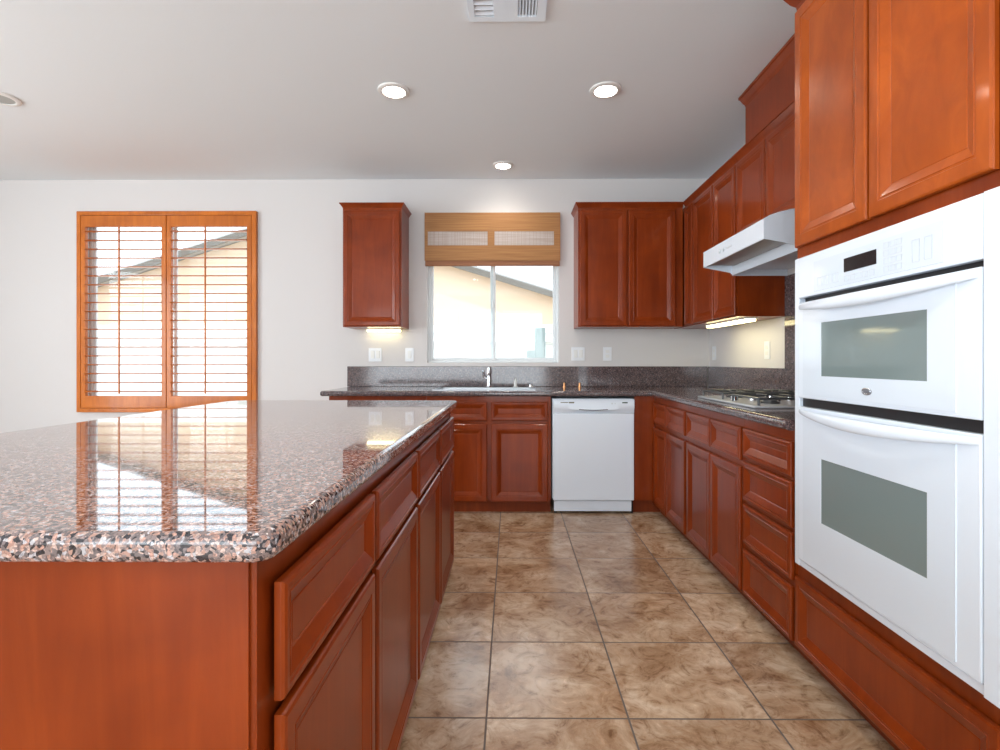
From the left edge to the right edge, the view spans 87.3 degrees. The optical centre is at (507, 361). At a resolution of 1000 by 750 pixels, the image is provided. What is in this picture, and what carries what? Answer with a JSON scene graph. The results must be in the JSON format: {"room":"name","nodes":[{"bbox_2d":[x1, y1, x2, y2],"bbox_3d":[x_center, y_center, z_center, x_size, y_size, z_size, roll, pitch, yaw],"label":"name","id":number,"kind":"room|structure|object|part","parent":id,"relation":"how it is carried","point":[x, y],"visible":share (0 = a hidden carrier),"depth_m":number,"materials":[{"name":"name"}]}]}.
{"room":"kitchen","nodes":[
{"label":"kitchen","id":0,"kind":"room"},
{"bbox_2d":[0,179,708,432],"bbox_3d":[-1.853,-0.222,4.669,7.525,2.740,0.150,0,0,0],"label":"wall","id":1,"kind":"structure","parent":0,"point":[305,349],"depth_m":4.59,"materials":[{"name":"white paint"}]},
{"bbox_2d":[90,227,177,395],"bbox_3d":[-2.975,-0.432,4.692,1.490,1.670,0.060,0,0,0],"label":"window","id":2,"kind":"structure","parent":1,"relation":"in","point":[93,236],"depth_m":4.68,"materials":[{"name":"white plastic"}]},
{"bbox_3d":[-2.975,-0.432,4.692,1.490,1.670,0.060,0,0,0],"label":"frame","id":3,"kind":"part","parent":2,"relation":"part of","materials":[{"name":"white plastic"}]},
{"bbox_2d":[76,211,257,411],"bbox_3d":[-2.976,-0.432,4.577,1.575,1.756,0.094,0,0,0],"label":"plantation shutters","id":4,"kind":"object","parent":2,"relation":"attached to","point":[166,220],"visible":0.94,"depth_m":4.57,"materials":[{"name":"brown wood"}]},
{"bbox_3d":[-3.364,-0.441,4.539,0.012,1.447,0.012,0,0,0],"label":"tilt rod","id":5,"kind":"part","parent":4,"relation":"part of","materials":[{"name":"brown wood"}]},
{"bbox_3d":[-3.352,-0.432,4.587,0.747,1.680,0.030,0,0,0],"label":"shutter panel","id":6,"kind":"part","parent":4,"relation":"part of","materials":[{"name":"brown wood"}]},
{"bbox_3d":[-2.614,-0.441,4.534,0.012,1.447,0.012,0,0,0],"label":"tilt rod","id":7,"kind":"part","parent":4,"relation":"part of","materials":[{"name":"brown wood"}]},
{"bbox_3d":[-2.602,-0.432,4.581,0.743,1.680,0.030,0,0,0],"label":"shutter panel","id":8,"kind":"part","parent":4,"relation":"part of","materials":[{"name":"brown wood"}]},
{"bbox_3d":[-2.625,-0.431,4.704,0.745,1.628,0.020,0,0,0],"label":"sash","id":9,"kind":"part","parent":2,"relation":"part of","materials":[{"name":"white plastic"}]},
{"bbox_2d":[369,348,381,360],"bbox_3d":[-1.156,-0.057,4.584,0.115,0.118,0.010,0,0,0],"label":"light switch","id":10,"kind":"object","parent":1,"relation":"attached to","point":[375,354],"visible":1,"depth_m":4.58,"materials":[{"name":"white plastic"}]},
{"bbox_2d":[339,202,411,328],"bbox_3d":[-1.103,-0.785,4.421,0.528,1.010,0.330,0,0,0],"label":"upper cabinet","id":11,"kind":"object","parent":1,"relation":"attached to","point":[375,234],"visible":1,"depth_m":4.27,"materials":[{"name":"brown wood"}]},
{"bbox_3d":[-1.103,-1.270,4.420,0.528,0.041,0.328,0,0,0],"label":"crown","id":12,"kind":"part","parent":11,"relation":"part of","materials":[{"name":"brown wood"}]},
{"bbox_2d":[366,329,401,331],"bbox_3d":[-1.067,-0.267,4.530,0.300,0.026,0.045,0,0,0],"label":"light","id":13,"kind":"object","parent":11,"relation":"attached to","point":[368,330],"visible":0.99,"depth_m":4.51,"materials":[{"name":"white paint"}]},
{"bbox_2d":[367,330,400,331],"bbox_3d":[-1.067,-0.262,4.530,0.288,0.016,0.033,0,0,0],"label":"diffuser","id":14,"kind":"object","parent":13,"relation":"attached to","point":[367,330],"depth_m":4.51,"materials":[{"name":"white plastic"}]},
{"bbox_2d":[405,348,413,360],"bbox_3d":[-0.856,-0.057,4.581,0.075,0.118,0.010,0,0,0],"label":"light switch","id":15,"kind":"object","parent":1,"relation":"attached to","point":[409,352],"visible":1,"depth_m":4.58,"materials":[{"name":"white plastic"}]},
{"bbox_2d":[425,212,559,265],"bbox_3d":[-0.130,-1.056,4.560,1.176,0.463,0.041,0,0,0],"label":"roman shade","id":16,"kind":"object","parent":1,"relation":"attached to","point":[500,238],"visible":1,"depth_m":4.54,"materials":[{"name":"brown wood"}]},
{"bbox_2d":[428,266,557,362],"bbox_3d":[-0.125,-0.620,4.671,1.154,1.265,0.060,0,0,0],"label":"window","id":17,"kind":"structure","parent":1,"relation":"in","point":[431,359],"depth_m":4.65,"materials":[{"name":"white plastic"}]},
{"bbox_3d":[-0.393,-0.619,4.665,0.576,1.223,0.020,0,0,0],"label":"sash","id":18,"kind":"part","parent":17,"relation":"part of","materials":[{"name":"clear glass"}]},
{"bbox_3d":[0.139,-0.619,4.683,0.582,1.223,0.020,0,0,0],"label":"sash","id":19,"kind":"part","parent":17,"relation":"part of","materials":[{"name":"clear glass"}]},
{"bbox_2d":[347,366,706,386],"bbox_3d":[0.169,0.134,4.569,3.135,0.177,0.020,0,0,0],"label":"backsplash","id":20,"kind":"structure","parent":1,"relation":"attached to","point":[357,376],"depth_m":4.56,"materials":[{"name":"stone"}]},
{"bbox_2d":[571,347,584,360],"bbox_3d":[0.617,-0.064,4.571,0.115,0.118,0.010,0,0,0],"label":"light switch","id":21,"kind":"object","parent":1,"relation":"attached to","point":[577,353],"visible":1,"depth_m":4.57,"materials":[{"name":"white plastic"}]},
{"bbox_2d":[603,347,611,360],"bbox_3d":[0.872,-0.064,4.570,0.075,0.118,0.008,0,0,0],"label":"wall outlet","id":22,"kind":"object","parent":1,"relation":"attached to","point":[607,351],"visible":1,"depth_m":4.57,"materials":[{"name":"white plastic"}]},
{"bbox_2d":[571,202,683,328],"bbox_3d":[0.991,-0.785,4.406,0.874,1.010,0.330,0,0,0],"label":"upper cabinet","id":23,"kind":"object","parent":1,"relation":"attached to","point":[628,256],"visible":1,"depth_m":4.26,"materials":[{"name":"brown wood"}]},
{"bbox_3d":[0.779,-0.757,4.254,0.380,0.939,0.016,0,0,0],"label":"door","id":24,"kind":"part","parent":23,"relation":"part of","materials":[{"name":"brown wood"}]},
{"bbox_3d":[0.991,-1.270,4.405,0.874,0.041,0.328,0,0,0],"label":"crown","id":25,"kind":"part","parent":23,"relation":"part of","materials":[{"name":"brown wood"}]},
{"bbox_3d":[1.173,-0.757,4.251,0.380,0.939,0.016,0,0,0],"label":"door","id":26,"kind":"part","parent":23,"relation":"part of","materials":[{"name":"brown wood"}]},
{"bbox_2d":[0,0,796,179],"bbox_3d":[-1.883,-1.692,0.554,7.525,0.200,8.380,0,0,0],"label":"ceiling","id":27,"kind":"structure","parent":0,"point":[107,89],"depth_m":3.02,"materials":[{"name":"white paint"}]},
{"bbox_2d":[0,91,22,106],"bbox_3d":[-3.062,-1.585,3.163,0.200,0.014,0.200,0,0,0],"label":"recessed light","id":28,"kind":"object","parent":27,"relation":"in","point":[6,99],"visible":1,"depth_m":3.19,"materials":[{"name":"white plastic"}]},
{"bbox_2d":[378,82,409,98],"bbox_3d":[-0.667,-1.585,3.080,0.186,0.014,0.186,0,0,0],"label":"recessed light","id":29,"kind":"object","parent":27,"relation":"in","point":[392,90],"visible":1,"depth_m":3.07,"materials":[{"name":"white plastic"}]},
{"bbox_2d":[493,161,512,169],"bbox_3d":[-0.035,-1.585,4.250,0.170,0.014,0.170,0,0,0],"label":"recessed light","id":30,"kind":"object","parent":27,"relation":"in","point":[502,165],"visible":1,"depth_m":4.24,"materials":[{"name":"white"}]},
{"bbox_2d":[467,0,546,21],"bbox_3d":[-0.002,-1.586,2.299,0.353,0.012,0.278,0,0,0],"label":"ceiling vent","id":31,"kind":"object","parent":27,"relation":"in","point":[478,10],"visible":1,"depth_m":2.37,"materials":[{"name":"white metal"}]},
{"bbox_2d":[590,81,621,98],"bbox_3d":[0.576,-1.585,3.071,0.186,0.014,0.186,0,0,0],"label":"recessed light","id":32,"kind":"object","parent":27,"relation":"in","point":[606,89],"visible":1,"depth_m":3.06,"materials":[{"name":"white plastic"}]},
{"bbox_2d":[399,496,894,749],"bbox_3d":[-1.883,1.198,0.554,7.525,0.100,8.380,0,0,0],"label":"floor","id":33,"kind":"structure","parent":0,"point":[561,630],"depth_m":2.04,"materials":[{"name":"tile"}]},
{"bbox_2d":[0,411,453,749],"bbox_3d":[-0.918,0.706,1.834,1.226,0.885,2.256,0,0,0],"label":"kitchen island","id":34,"kind":"object","parent":33,"relation":"on","point":[321,643],"visible":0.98,"depth_m":0.71,"materials":[{"name":"brown wood"}]},
{"bbox_3d":[-0.943,0.706,0.709,1.193,0.885,0.005,0,0,0],"label":"panel","id":35,"kind":"part","parent":34,"relation":"part of","materials":[{"name":"brown wood"}]},
{"bbox_2d":[0,400,456,562],"bbox_3d":[-0.933,0.242,1.833,1.277,0.040,2.317,0,0,0],"label":"island countertop","id":36,"kind":"structure","parent":34,"relation":"on","point":[240,481],"depth_m":1.01,"materials":[{"name":"stone"}]},
{"bbox_3d":[-0.320,0.396,0.988,0.016,0.168,0.495,0,0,0],"label":"drawer","id":37,"kind":"part","parent":34,"relation":"part of","materials":[{"name":"brown wood"}]},
{"bbox_3d":[-0.320,0.806,0.988,0.016,0.613,0.495,0,0,0],"label":"door","id":38,"kind":"part","parent":34,"relation":"part of","materials":[{"name":"brown wood"}]},
{"bbox_3d":[-0.316,0.396,1.528,0.016,0.168,0.535,0,0,0],"label":"drawer","id":39,"kind":"part","parent":34,"relation":"part of","materials":[{"name":"brown wood"}]},
{"bbox_3d":[-0.316,0.806,1.528,0.016,0.613,0.535,0,0,0],"label":"door","id":40,"kind":"part","parent":34,"relation":"part of","materials":[{"name":"brown wood"}]},
{"bbox_3d":[-0.311,0.396,2.098,0.016,0.168,0.535,0,0,0],"label":"drawer","id":41,"kind":"part","parent":34,"relation":"part of","materials":[{"name":"brown wood"}]},
{"bbox_3d":[-0.311,0.806,2.098,0.016,0.613,0.535,0,0,0],"label":"door","id":42,"kind":"part","parent":34,"relation":"part of","materials":[{"name":"brown wood"}]},
{"bbox_3d":[-0.307,0.396,2.664,0.016,0.168,0.533,0,0,0],"label":"drawer","id":43,"kind":"part","parent":34,"relation":"part of","materials":[{"name":"brown wood"}]},
{"bbox_3d":[-0.307,0.806,2.664,0.016,0.613,0.533,0,0,0],"label":"door","id":44,"kind":"part","parent":34,"relation":"part of","materials":[{"name":"brown wood"}]},
{"bbox_2d":[329,396,425,399],"bbox_3d":[-0.979,0.706,4.260,0.736,0.885,0.646,0,0,0],"label":"base cabinet","id":45,"kind":"object","parent":33,"relation":"on","point":[330,397],"visible":0.02,"depth_m":3.96,"materials":[{"name":"brown wood"}]},
{"bbox_2d":[426,396,550,511],"bbox_3d":[-0.140,0.706,4.254,0.938,0.885,0.646,0,0,0],"label":"base cabinet","id":46,"kind":"object","parent":33,"relation":"on","point":[502,447],"visible":0.73,"depth_m":3.94,"materials":[{"name":"brown wood"}]},
{"bbox_3d":[-0.368,0.377,3.941,0.430,0.142,0.016,0,0,0],"label":"drawer","id":47,"kind":"part","parent":46,"relation":"part of","materials":[{"name":"brown wood"}]},
{"bbox_3d":[-0.368,0.763,3.941,0.430,0.585,0.016,0,0,0],"label":"door","id":48,"kind":"part","parent":46,"relation":"part of","materials":[{"name":"brown wood"}]},
{"bbox_3d":[0.091,0.377,3.937,0.427,0.142,0.016,0,0,0],"label":"drawer","id":49,"kind":"part","parent":46,"relation":"part of","materials":[{"name":"brown wood"}]},
{"bbox_3d":[0.091,0.763,3.937,0.427,0.585,0.016,0,0,0],"label":"door","id":50,"kind":"part","parent":46,"relation":"part of","materials":[{"name":"brown wood"}]},
{"bbox_2d":[551,396,633,512],"bbox_3d":[0.647,0.714,4.202,0.614,0.868,0.586,0,0,0],"label":"dishwasher","id":51,"kind":"object","parent":33,"relation":"on","point":[592,437],"visible":1,"depth_m":3.92,"materials":[{"name":"white metal"}]},
{"bbox_3d":[0.643,1.090,3.952,0.583,0.080,0.010,0,0,0],"label":"toe panel","id":52,"kind":"part","parent":51,"relation":"part of","materials":[{"name":"white metal"}]},
{"bbox_3d":[0.645,0.335,3.934,0.606,0.106,0.047,0,0,0],"label":"control panel","id":53,"kind":"part","parent":51,"relation":"part of","materials":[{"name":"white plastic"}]},
{"bbox_2d":[633,396,659,511],"bbox_3d":[1.060,0.706,3.977,0.208,0.885,0.070,0,0,0],"label":"cabinet filler","id":54,"kind":"object","parent":33,"relation":"on","point":[643,405],"visible":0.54,"depth_m":3.94,"materials":[{"name":"brown wood"}]},
{"bbox_2d":[653,397,696,548],"bbox_3d":[1.417,0.706,3.593,0.661,0.885,0.794,0,0,0],"label":"base cabinet","id":55,"kind":"object","parent":33,"relation":"on","point":[670,439],"visible":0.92,"depth_m":3.53,"materials":[{"name":"brown wood"}]},
{"bbox_3d":[1.096,0.383,3.760,0.016,0.154,0.313,0,0,0],"label":"drawer","id":56,"kind":"part","parent":55,"relation":"part of","materials":[{"name":"brown wood"}]},
{"bbox_3d":[1.096,0.777,3.760,0.016,0.572,0.313,0,0,0],"label":"door","id":57,"kind":"part","parent":55,"relation":"part of","materials":[{"name":"brown wood"}]},
{"bbox_3d":[1.093,0.383,3.405,0.016,0.154,0.374,0,0,0],"label":"drawer","id":58,"kind":"part","parent":55,"relation":"part of","materials":[{"name":"brown wood"}]},
{"bbox_3d":[1.093,0.777,3.405,0.016,0.572,0.374,0,0,0],"label":"door","id":59,"kind":"part","parent":55,"relation":"part of","materials":[{"name":"brown wood"}]},
{"bbox_2d":[686,405,756,608],"bbox_3d":[1.411,0.706,2.808,0.661,0.885,0.772,0,0,0],"label":"base cabinet","id":60,"kind":"object","parent":33,"relation":"on","point":[715,501],"visible":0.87,"depth_m":2.73,"materials":[{"name":"brown wood"}]},
{"bbox_3d":[1.090,0.777,2.994,0.016,0.572,0.371,0,0,0],"label":"door","id":61,"kind":"part","parent":60,"relation":"part of","materials":[{"name":"brown wood"}]},
{"bbox_3d":[1.090,0.383,2.994,0.016,0.154,0.371,0,0,0],"label":"drawer","id":62,"kind":"part","parent":60,"relation":"part of","materials":[{"name":"brown wood"}]},
{"bbox_3d":[1.087,0.383,2.618,0.016,0.154,0.357,0,0,0],"label":"drawer","id":63,"kind":"part","parent":60,"relation":"part of","materials":[{"name":"brown wood"}]},
{"bbox_3d":[1.087,0.777,2.618,0.016,0.572,0.357,0,0,0],"label":"door","id":64,"kind":"part","parent":60,"relation":"part of","materials":[{"name":"brown wood"}]},
{"bbox_2d":[743,420,811,664],"bbox_3d":[1.407,0.706,2.199,0.661,0.885,0.441,0,0,0],"label":"base cabinet","id":65,"kind":"object","parent":33,"relation":"on","point":[770,568],"visible":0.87,"depth_m":2.16,"materials":[{"name":"brown wood"}]},
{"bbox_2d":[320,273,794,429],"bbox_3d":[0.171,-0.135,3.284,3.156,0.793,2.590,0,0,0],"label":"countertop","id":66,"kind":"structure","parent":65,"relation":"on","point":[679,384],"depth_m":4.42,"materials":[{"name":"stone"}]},
{"bbox_2d":[433,387,534,389],"bbox_3d":[-0.179,0.317,4.223,0.794,0.198,0.417,0,0,0],"label":"sink","id":67,"kind":"object","parent":66,"relation":"in","point":[438,388],"visible":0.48,"depth_m":4.39,"materials":[{"name":"silver metal"}]},
{"bbox_2d":[441,388,529,388],"bbox_3d":[-0.179,0.320,4.219,0.742,0.193,0.357,0,0,0],"label":"basin","id":68,"kind":"object","parent":67,"relation":"in","point":[441,388],"depth_m":4.39,"materials":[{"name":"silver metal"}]},
{"bbox_2d":[482,367,491,386],"bbox_3d":[-0.175,0.133,4.374,0.091,0.176,0.221,0,0,0],"label":"faucet","id":69,"kind":"object","parent":66,"relation":"on","point":[488,378],"visible":0.96,"depth_m":4.44,"materials":[{"name":"silver metal"}]},
{"bbox_2d":[698,389,794,408],"bbox_3d":[1.411,0.194,2.820,0.510,0.055,0.750,0,0,0],"label":"gas cooktop","id":70,"kind":"object","parent":66,"relation":"in","point":[751,398],"visible":0.79,"depth_m":2.74,"materials":[{"name":"grey metal"}]},
{"bbox_3d":[1.309,0.201,2.610,0.090,0.017,0.090,0,0,0],"label":"burner","id":71,"kind":"part","parent":70,"relation":"part of","materials":[{"name":"grey metal"}]},
{"bbox_3d":[1.084,0.962,2.200,0.016,0.203,0.415,0,0,0],"label":"drawer","id":72,"kind":"part","parent":65,"relation":"part of","materials":[{"name":"brown wood"}]},
{"bbox_3d":[1.084,0.743,2.200,0.016,0.177,0.415,0,0,0],"label":"drawer","id":73,"kind":"part","parent":65,"relation":"part of","materials":[{"name":"brown wood"}]},
{"bbox_3d":[1.084,0.545,2.200,0.016,0.175,0.415,0,0,0],"label":"drawer","id":74,"kind":"part","parent":65,"relation":"part of","materials":[{"name":"brown wood"}]},
{"bbox_3d":[1.084,0.373,2.200,0.016,0.134,0.415,0,0,0],"label":"drawer","id":75,"kind":"part","parent":65,"relation":"part of","materials":[{"name":"brown wood"}]},
{"bbox_2d":[784,0,999,749],"bbox_3d":[1.388,-0.137,1.557,0.693,2.570,0.935,0,0,0],"label":"tall cabinet","id":76,"kind":"object","parent":33,"relation":"on","point":[897,102],"visible":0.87,"depth_m":1.48,"materials":[{"name":"brown wood"}]},
{"bbox_3d":[1.388,-1.368,1.557,0.693,0.108,0.935,0,0,0],"label":"crown","id":77,"kind":"part","parent":76,"relation":"part of","materials":[{"name":"brown wood"}]},
{"bbox_3d":[1.081,-0.864,1.768,0.016,0.880,0.395,0,0,0],"label":"door","id":78,"kind":"part","parent":76,"relation":"part of","materials":[{"name":"orange wood"}]},
{"bbox_2d":[795,186,999,708],"bbox_3d":[1.303,0.183,1.514,0.616,1.110,0.814,0,0,0],"label":"wall oven","id":79,"kind":"object","parent":76,"relation":"in","point":[897,326],"visible":1,"depth_m":1.36,"materials":[{"name":"white metal"}]},
{"bbox_3d":[1.047,-0.288,1.523,0.002,0.101,0.538,0,0,0],"label":"touch glass","id":80,"kind":"part","parent":79,"relation":"part of","materials":[{"name":"white ceramic"}]},
{"bbox_3d":[1.022,0.190,1.522,0.054,0.039,0.728,0,0,0],"label":"handle","id":81,"kind":"part","parent":79,"relation":"part of","materials":[{"name":"white metal"}]},
{"bbox_3d":[1.022,-0.181,1.522,0.054,0.039,0.728,0,0,0],"label":"handle","id":82,"kind":"part","parent":79,"relation":"part of","materials":[{"name":"white metal"}]},
{"bbox_3d":[1.059,0.436,1.521,0.027,0.549,0.736,0,0,0],"label":"door","id":83,"kind":"part","parent":79,"relation":"part of","materials":[{"name":"white metal"}]},
{"bbox_3d":[1.059,-0.039,1.521,0.027,0.340,0.736,0,0,0],"label":"door","id":84,"kind":"part","parent":79,"relation":"part of","materials":[{"name":"white metal"}]},
{"bbox_3d":[1.060,-0.298,1.522,0.025,0.146,0.741,0,0,0],"label":"control panel","id":85,"kind":"part","parent":79,"relation":"part of","materials":[{"name":"white ceramic"}]},
{"bbox_3d":[1.079,0.933,1.551,0.016,0.260,0.828,0,0,0],"label":"drawer","id":86,"kind":"part","parent":76,"relation":"part of","materials":[{"name":"brown wood"}]},
{"bbox_3d":[1.078,-0.864,1.357,0.016,0.880,0.403,0,0,0],"label":"door","id":87,"kind":"part","parent":76,"relation":"part of","materials":[{"name":"orange wood"}]},
{"bbox_2d":[709,267,794,367],"bbox_3d":[1.803,-0.222,0.452,0.150,2.740,8.230,0,0,0],"label":"wall","id":88,"kind":"structure","parent":0,"point":[739,345],"depth_m":3.79,"materials":[{"name":"white paint"}]},
{"bbox_2d":[674,195,730,328],"bbox_3d":[1.589,-0.785,4.306,0.332,1.010,0.516,0,0,0],"label":"upper cabinet","id":89,"kind":"object","parent":88,"relation":"attached to","point":[688,203],"visible":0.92,"depth_m":4.18,"materials":[{"name":"brown wood"}]},
{"bbox_3d":[1.434,-0.757,4.146,0.016,0.939,0.178,0,0,0],"label":"door","id":90,"kind":"part","parent":89,"relation":"part of","materials":[{"name":"brown wood"}]},
{"bbox_3d":[1.444,-1.270,4.153,0.044,0.041,0.208,0,0,0],"label":"crown","id":91,"kind":"part","parent":89,"relation":"part of","materials":[{"name":"brown wood"}]},
{"bbox_2d":[712,346,715,359],"bbox_3d":[1.754,-0.067,4.447,0.008,0.118,0.075,0,0,0],"label":"wall outlet","id":92,"kind":"object","parent":88,"relation":"attached to","point":[713,347],"visible":1,"depth_m":4.44,"materials":[{"name":"white plastic"}]},
{"bbox_2d":[691,155,784,324],"bbox_3d":[1.584,-0.785,3.660,0.332,1.010,0.773,0,0,0],"label":"upper cabinet","id":93,"kind":"object","parent":88,"relation":"attached to","point":[718,296],"visible":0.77,"depth_m":3.51,"materials":[{"name":"brown wood"}]},
{"bbox_3d":[1.431,-0.757,3.842,0.016,0.939,0.395,0,0,0],"label":"door","id":94,"kind":"part","parent":93,"relation":"part of","materials":[{"name":"brown wood"}]},
{"bbox_3d":[1.440,-1.270,3.661,0.044,0.041,0.773,0,0,0],"label":"crown","id":95,"kind":"part","parent":93,"relation":"part of","materials":[{"name":"brown wood"}]},
{"bbox_3d":[1.429,-0.757,3.458,0.016,0.939,0.352,0,0,0],"label":"door","id":96,"kind":"part","parent":93,"relation":"part of","materials":[{"name":"brown wood"}]},
{"bbox_2d":[705,317,756,327],"bbox_3d":[1.552,-0.267,3.674,0.070,0.026,0.710,0,0,0],"label":"light","id":97,"kind":"object","parent":93,"relation":"attached to","point":[745,319],"visible":1,"depth_m":3.56,"materials":[{"name":"white paint"}]},
{"bbox_2d":[708,366,784,391],"bbox_3d":[1.744,0.134,3.910,0.020,0.177,1.274,0,0,0],"label":"backsplash","id":98,"kind":"structure","parent":88,"relation":"attached to","point":[718,377],"depth_m":3.80,"materials":[{"name":"stone"}]},
{"bbox_2d":[734,99,794,233],"bbox_3d":[1.578,-1.014,2.880,0.332,0.553,0.783,0,0,0],"label":"upper cabinet","id":99,"kind":"object","parent":88,"relation":"attached to","point":[765,167],"visible":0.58,"depth_m":2.85,"materials":[{"name":"brown wood"}]},
{"bbox_2d":[703,208,797,275],"bbox_3d":[1.479,-0.633,2.880,0.529,0.201,0.782,0,0,0],"label":"range hood","id":100,"kind":"object","parent":99,"relation":"attached to","point":[766,247],"visible":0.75,"depth_m":2.81,"materials":[{"name":"white metal"}]},
{"bbox_3d":[1.426,-0.986,3.079,0.016,0.482,0.370,0,0,0],"label":"door","id":101,"kind":"part","parent":99,"relation":"part of","materials":[{"name":"brown wood"}]},
{"bbox_3d":[1.434,-1.270,2.881,0.044,0.041,0.783,0,0,0],"label":"crown","id":102,"kind":"part","parent":99,"relation":"part of","materials":[{"name":"brown wood"}]},
{"bbox_2d":[738,33,794,143],"bbox_3d":[1.567,-1.439,2.825,0.353,0.296,0.673,0,0,0],"label":"duct cover","id":103,"kind":"object","parent":99,"relation":"on","point":[772,90],"visible":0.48,"depth_m":2.82,"materials":[{"name":"brown wood"}]},
{"bbox_3d":[1.565,-1.552,2.825,0.349,0.070,0.673,0,0,0],"label":"crown","id":104,"kind":"part","parent":103,"relation":"part of","materials":[{"name":"brown wood"}]},
{"bbox_3d":[1.423,-0.986,2.690,0.016,0.482,0.385,0,0,0],"label":"door","id":105,"kind":"part","parent":99,"relation":"part of","materials":[{"name":"brown wood"}]},
{"bbox_2d":[764,341,769,358],"bbox_3d":[1.747,-0.074,3.527,0.008,0.118,0.075,0,0,0],"label":"wall outlet","id":106,"kind":"object","parent":88,"relation":"attached to","point":[767,343],"visible":1,"depth_m":3.52,"materials":[{"name":"white plastic"}]},
{"bbox_2d":[785,273,794,389],"bbox_3d":[1.734,-0.154,2.624,0.020,0.753,1.294,0,0,0],"label":"backsplash","id":107,"kind":"structure","parent":88,"relation":"attached to","point":[789,279],"depth_m":3.20,"materials":[{"name":"stone"}]},
{"label":"outside","id":108,"kind":"structure","parent":0,"visible":0},
{"bbox_3d":[-4.834,1.348,22.406,50.000,0.100,35.260,0,0,0],"label":"ground","id":109,"kind":"structure","parent":108,"visible":0},
{"bbox_2d":[98,227,246,324],"bbox_3d":[-10.175,-1.367,16.856,13.300,5.330,4.440,0,0,0],"label":"house","id":110,"kind":"structure","parent":109,"relation":"on","point":[233,235],"depth_m":15.06,"materials":[{"name":"beige paint"}]},
{"bbox_2d":[98,325,552,395],"bbox_3d":[-2.930,0.323,9.477,26.000,1.950,0.310,0,0,0],"label":"wall","id":111,"kind":"structure","parent":109,"relation":"on","point":[450,341],"depth_m":9.44,"materials":[{"name":"white paint"}]},
{"bbox_2d":[434,266,552,324],"bbox_3d":[1.889,-1.007,18.767,10.400,4.610,6.440,0,0,0],"label":"house","id":112,"kind":"structure","parent":109,"relation":"on","point":[461,293],"depth_m":16.00,"materials":[{"name":"beige paint"}]},
{"bbox_2d":[526,327,545,357],"bbox_3d":[0.446,0.388,8.197,0.290,1.820,0.200,0,0,0],"label":"pillar","id":113,"kind":"structure","parent":109,"relation":"on","point":[540,332],"depth_m":8.10,"materials":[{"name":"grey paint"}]}
]}

